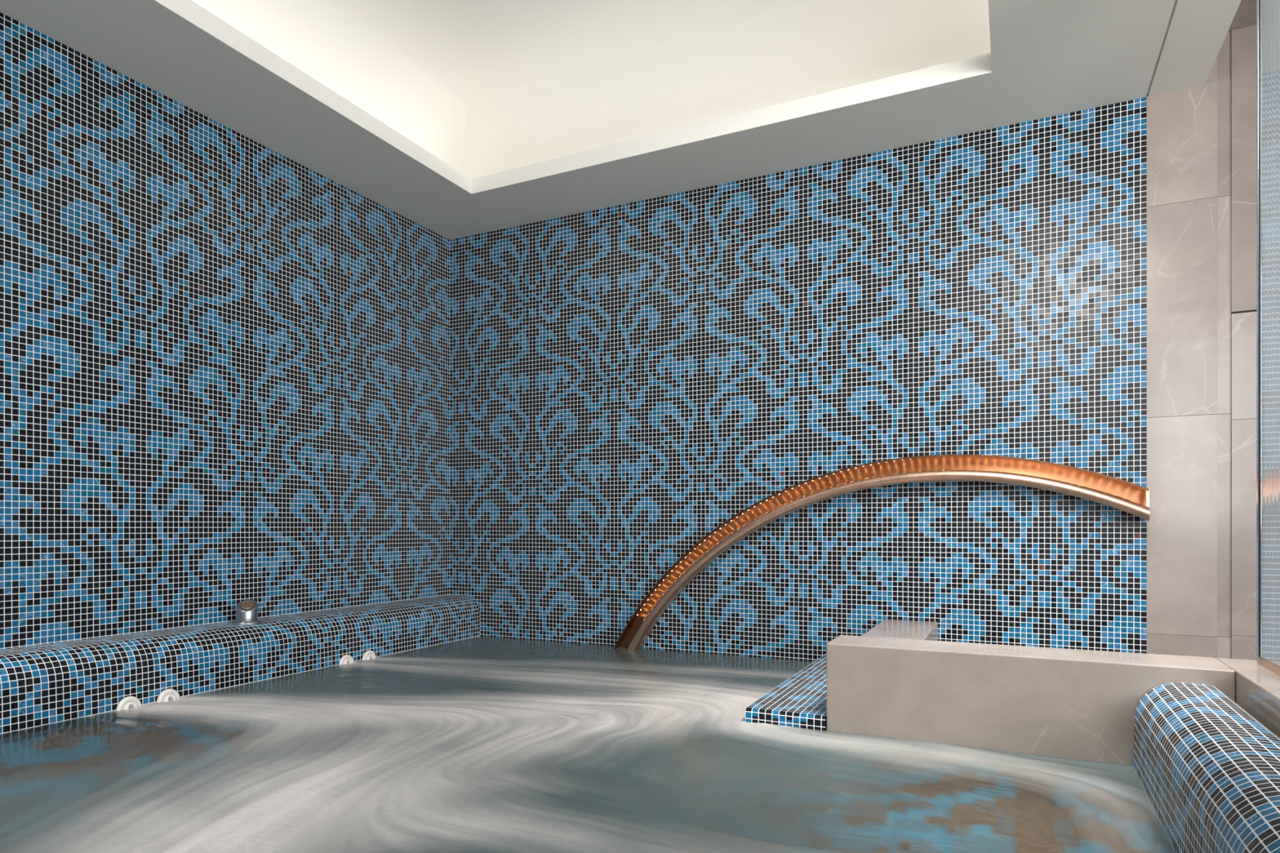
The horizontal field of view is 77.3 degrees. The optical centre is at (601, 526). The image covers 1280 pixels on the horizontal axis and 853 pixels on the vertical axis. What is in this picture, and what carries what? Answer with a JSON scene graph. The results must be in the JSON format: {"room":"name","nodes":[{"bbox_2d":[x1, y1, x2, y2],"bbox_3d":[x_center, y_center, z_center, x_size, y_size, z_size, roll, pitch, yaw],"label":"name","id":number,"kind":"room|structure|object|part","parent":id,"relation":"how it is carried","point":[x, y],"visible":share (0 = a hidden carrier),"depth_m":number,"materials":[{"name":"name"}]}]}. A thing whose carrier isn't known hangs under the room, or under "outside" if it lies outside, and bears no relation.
{"room":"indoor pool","nodes":[
{"label":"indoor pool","id":0,"kind":"room"},
{"bbox_2d":[0,12,449,649],"bbox_3d":[-1.881,-0.361,2.755,0.108,3.032,4.408,0,0,27],"label":"wall","id":1,"kind":"structure","parent":0,"point":[224,362],"depth_m":3.14,"materials":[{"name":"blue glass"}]},
{"bbox_2d":[0,635,1175,852],"bbox_3d":[-0.245,0.617,2.139,2.951,0.007,3.783,0,0,27],"label":"pool water","id":2,"kind":"object","parent":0,"point":[480,744],"visible":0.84,"depth_m":1.98,"materials":[{"name":"liquid"}]},
{"bbox_2d":[0,0,1241,239],"bbox_3d":[-0.332,-1.923,1.905,3.597,0.559,4.450,0,0,27],"label":"ceiling","id":3,"kind":"structure","parent":0,"point":[458,118],"depth_m":3.40,"materials":[{"name":"grey paint"}]},
{"bbox_2d":[449,97,1146,662],"bbox_3d":[0.595,-0.361,3.895,3.416,3.032,0.108,0,0,27],"label":"wall","id":4,"kind":"structure","parent":0,"point":[628,380],"depth_m":3.63,"materials":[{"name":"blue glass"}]},
{"bbox_2d":[613,453,1150,651],"bbox_3d":[1.054,0.192,3.536,2.270,0.978,0.105,0,0,27],"label":"arch","id":5,"kind":"object","parent":4,"relation":"attached to","point":[1133,499],"visible":0.95,"depth_m":3.47,"materials":[{"name":"orange metal"}]},
{"bbox_3d":[2.063,-0.091,3.029,0.012,0.098,0.080,0,0,27],"label":"plate","id":6,"kind":"part","parent":5,"relation":"part of","materials":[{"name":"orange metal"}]},
{"bbox_2d":[1146,57,1217,658],"bbox_3d":[2.210,-0.340,3.060,0.218,2.988,0.108,0,0,27],"label":"wall","id":7,"kind":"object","parent":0,"point":[1182,124],"visible":0.73,"depth_m":3.01,"materials":[{"name":"beige stone"}]},
{"bbox_2d":[1217,31,1231,658],"bbox_3d":[2.327,-0.340,3.004,0.042,2.988,0.100,0,0,27],"label":"wall","id":8,"kind":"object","parent":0,"point":[1224,57],"visible":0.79,"depth_m":2.96,"materials":[{"name":"beige stone"}]},
{"bbox_2d":[1227,0,1256,31],"bbox_3d":[1.769,-1.836,0.856,1.124,0.022,4.386,0,0,27],"label":"ceiling","id":9,"kind":"structure","parent":0,"point":[1245,15],"depth_m":2.86,"materials":[{"name":"beige stone"}]},
{"bbox_2d":[1231,24,1256,660],"bbox_3d":[2.802,-0.340,2.754,1.032,2.988,0.108,0,0,27],"label":"wall","id":10,"kind":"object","parent":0,"point":[1243,40],"visible":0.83,"depth_m":2.93,"materials":[{"name":"beige stone"}]},
{"label":"floor","id":11,"kind":"structure","parent":0,"visible":0},
{"bbox_2d":[0,595,479,733],"bbox_3d":[-1.764,0.720,2.634,0.212,0.831,4.300,0,0,27],"label":"ledge","id":12,"kind":"object","parent":11,"relation":"on","point":[41,685],"depth_m":3.00,"materials":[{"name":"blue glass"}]},
{"bbox_2d":[115,696,141,711],"bbox_3d":[-1.598,0.620,2.708,0.040,0.086,0.086,0,0,27],"label":"jet nozzle","id":13,"kind":"object","parent":12,"relation":"attached to","point":[129,702],"visible":0.56,"depth_m":2.70,"materials":[{"name":"white plastic"}]},
{"bbox_2d":[156,688,180,702],"bbox_3d":[-1.533,0.620,2.834,0.040,0.086,0.086,0,0,27],"label":"jet nozzle","id":14,"kind":"object","parent":12,"relation":"attached to","point":[167,695],"visible":0.62,"depth_m":2.83,"materials":[{"name":"white plastic"}]},
{"bbox_3d":[-1.452,0.358,3.279,0.114,0.108,0.114,0,0,27],"label":"push button","id":15,"kind":"part","parent":12,"relation":"part of","materials":[{"name":"silver metal"}]},
{"bbox_2d":[338,654,353,665],"bbox_3d":[-1.143,0.620,3.588,0.040,0.086,0.086,0,0,27],"label":"jet nozzle","id":16,"kind":"object","parent":12,"relation":"attached to","point":[346,659],"visible":0.54,"depth_m":3.58,"materials":[{"name":"white plastic"}]},
{"bbox_2d":[361,650,376,660],"bbox_3d":[-1.078,0.620,3.715,0.040,0.086,0.086,0,0,27],"label":"jet nozzle","id":17,"kind":"object","parent":12,"relation":"attached to","point":[368,655],"visible":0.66,"depth_m":3.70,"materials":[{"name":"white plastic"}]},
{"bbox_2d":[745,653,826,731],"bbox_3d":[0.847,0.854,3.012,0.249,0.559,1.229,0,0,27],"label":"tiled step","id":18,"kind":"structure","parent":11,"relation":"on","point":[800,701],"depth_m":2.60,"materials":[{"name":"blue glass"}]},
{"bbox_2d":[862,619,937,640],"bbox_3d":[1.107,0.770,3.006,0.217,0.726,0.998,0,0,27],"label":"marble block","id":19,"kind":"object","parent":11,"relation":"on","point":[891,628],"visible":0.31,"depth_m":3.14,"materials":[{"name":"beige stone"}]},
{"bbox_2d":[826,635,1235,765],"bbox_3d":[1.169,0.744,2.288,0.988,0.778,0.217,0,0,27],"label":"wall","id":20,"kind":"structure","parent":11,"relation":"on","point":[1075,704],"depth_m":2.21,"materials":[{"name":"beige stone"}]},
{"bbox_3d":[0.172,1.165,1.693,4.730,0.064,4.408,0,0,27],"label":"floor","id":21,"kind":"structure","parent":0,"visible":0},
{"bbox_2d":[1133,682,1279,852],"bbox_3d":[0.750,0.765,0.647,0.198,0.742,3.080,0,0,27],"label":"tiled bench","id":22,"kind":"object","parent":21,"relation":"on","point":[1208,770],"visible":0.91,"depth_m":1.48,"materials":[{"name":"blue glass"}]},
{"bbox_2d":[1217,657,1279,737],"bbox_3d":[1.049,0.744,0.616,0.333,0.778,3.298,0,0,27],"label":"ledge","id":23,"kind":"object","parent":21,"relation":"on","point":[1257,688],"visible":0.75,"depth_m":1.83,"materials":[{"name":"beige stone"}]},
{"bbox_2d":[1256,0,1279,675],"bbox_3d":[1.647,-0.731,1.949,0.022,2.172,0.282,0,0,27],"label":"window","id":24,"kind":"structure","parent":23,"relation":"on","point":[1268,11],"depth_m":1.99,"materials":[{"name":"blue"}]}
]}

